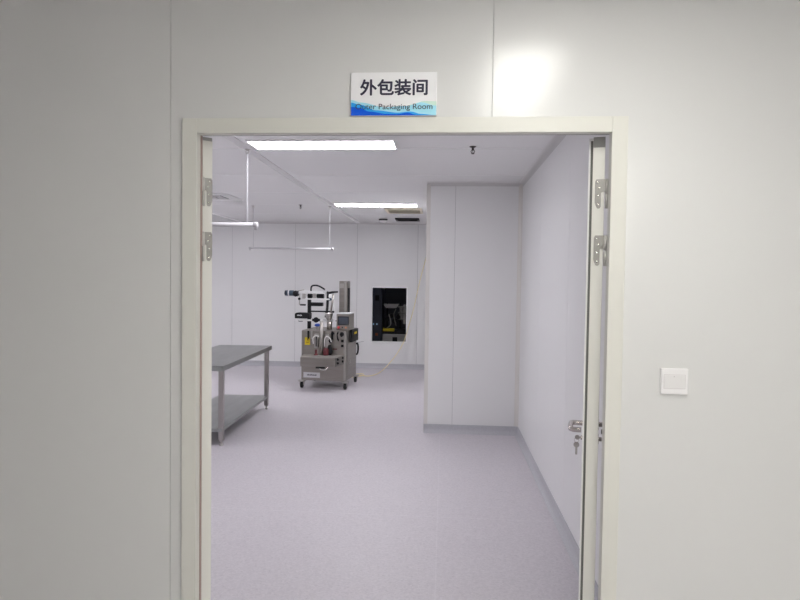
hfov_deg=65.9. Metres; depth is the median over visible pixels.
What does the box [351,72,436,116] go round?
room sign
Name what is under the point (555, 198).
wall
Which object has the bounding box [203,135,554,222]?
ceiling
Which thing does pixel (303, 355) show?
shelf
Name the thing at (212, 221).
trim
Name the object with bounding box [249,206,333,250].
hanging rail
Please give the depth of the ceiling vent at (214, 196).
7.76 m
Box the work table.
[211,345,271,445]
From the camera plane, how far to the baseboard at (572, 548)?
4.24 m
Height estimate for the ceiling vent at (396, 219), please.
0.022 m
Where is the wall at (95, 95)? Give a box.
[0,0,799,599]
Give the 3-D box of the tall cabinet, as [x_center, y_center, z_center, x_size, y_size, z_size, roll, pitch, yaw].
[-0.616,0.197,12.628,0.550,1.950,0.522,1,2,4]
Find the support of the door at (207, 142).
in the wall at (95, 95)
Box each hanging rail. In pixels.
[212,149,258,229]
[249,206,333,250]
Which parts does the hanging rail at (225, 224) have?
chain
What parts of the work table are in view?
leg, leg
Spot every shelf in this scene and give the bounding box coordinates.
[211,394,266,431]
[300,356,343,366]
[301,354,343,357]
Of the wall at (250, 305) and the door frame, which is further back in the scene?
the wall at (250, 305)
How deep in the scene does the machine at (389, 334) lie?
12.44 m
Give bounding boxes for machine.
[284,281,363,388]
[383,303,405,341]
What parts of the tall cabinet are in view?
cabinet door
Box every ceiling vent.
[212,194,242,200]
[384,208,422,213]
[395,218,419,221]
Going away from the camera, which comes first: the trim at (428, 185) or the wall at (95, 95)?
the wall at (95, 95)
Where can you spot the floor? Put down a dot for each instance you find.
(327, 491)
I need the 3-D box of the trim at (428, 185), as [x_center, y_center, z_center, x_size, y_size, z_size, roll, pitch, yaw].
[0.285,0.086,6.469,0.040,2.610,0.046,1,2,4]
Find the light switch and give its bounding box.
[660,368,687,394]
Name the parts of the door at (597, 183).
lever handle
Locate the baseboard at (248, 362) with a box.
[238,360,423,369]
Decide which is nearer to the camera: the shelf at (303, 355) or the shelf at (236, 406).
the shelf at (236, 406)
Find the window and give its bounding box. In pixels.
[371,287,407,342]
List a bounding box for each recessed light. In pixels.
[245,140,396,149]
[333,203,417,206]
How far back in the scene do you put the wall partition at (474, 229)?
6.42 m
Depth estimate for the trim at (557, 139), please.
4.93 m
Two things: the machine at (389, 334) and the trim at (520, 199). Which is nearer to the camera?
the trim at (520, 199)
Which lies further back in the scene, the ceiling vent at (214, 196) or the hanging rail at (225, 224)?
the ceiling vent at (214, 196)
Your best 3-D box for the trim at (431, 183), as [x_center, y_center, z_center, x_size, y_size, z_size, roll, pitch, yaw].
[0.773,-1.192,6.359,0.977,0.035,0.035,1,2,4]
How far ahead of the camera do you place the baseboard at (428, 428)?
6.44 m
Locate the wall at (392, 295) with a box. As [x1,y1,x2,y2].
[384,288,406,328]
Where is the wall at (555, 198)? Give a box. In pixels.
[518,135,608,583]
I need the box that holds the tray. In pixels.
[299,319,333,321]
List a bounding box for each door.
[201,137,211,599]
[568,137,607,599]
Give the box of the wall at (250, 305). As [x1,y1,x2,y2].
[212,224,425,363]
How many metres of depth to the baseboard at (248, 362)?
11.11 m
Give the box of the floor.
[211,365,578,599]
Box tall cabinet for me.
[372,288,384,340]
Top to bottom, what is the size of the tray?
0.022 m
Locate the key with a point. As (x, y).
(576, 444)
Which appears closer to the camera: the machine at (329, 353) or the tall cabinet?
the machine at (329, 353)
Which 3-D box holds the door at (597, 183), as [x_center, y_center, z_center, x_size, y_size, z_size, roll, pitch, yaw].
[0.770,0.475,2.482,0.197,2.092,0.726,1,2,18]
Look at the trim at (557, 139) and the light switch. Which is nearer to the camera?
the light switch
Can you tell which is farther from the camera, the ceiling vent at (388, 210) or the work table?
the ceiling vent at (388, 210)
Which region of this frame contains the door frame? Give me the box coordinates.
[181,116,628,599]
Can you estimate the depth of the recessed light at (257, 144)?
4.63 m
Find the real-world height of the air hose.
2.379 m
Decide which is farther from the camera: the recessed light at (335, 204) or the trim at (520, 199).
the recessed light at (335, 204)
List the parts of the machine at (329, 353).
reel motor, corner post, support post, name plate, reel frame plate, support post, slanted post, corner post, column rail, box lid, door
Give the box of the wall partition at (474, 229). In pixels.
[427,186,518,425]
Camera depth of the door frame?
2.11 m
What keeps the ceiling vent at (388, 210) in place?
in the ceiling
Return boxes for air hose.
[351,259,425,377]
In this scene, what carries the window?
in the wall at (250, 305)
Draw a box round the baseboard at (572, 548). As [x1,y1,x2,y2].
[515,427,597,599]
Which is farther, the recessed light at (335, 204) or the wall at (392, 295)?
the wall at (392, 295)
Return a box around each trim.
[212,221,426,224]
[423,183,430,431]
[428,182,520,185]
[514,184,522,426]
[519,135,565,185]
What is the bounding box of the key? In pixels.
[573,435,580,453]

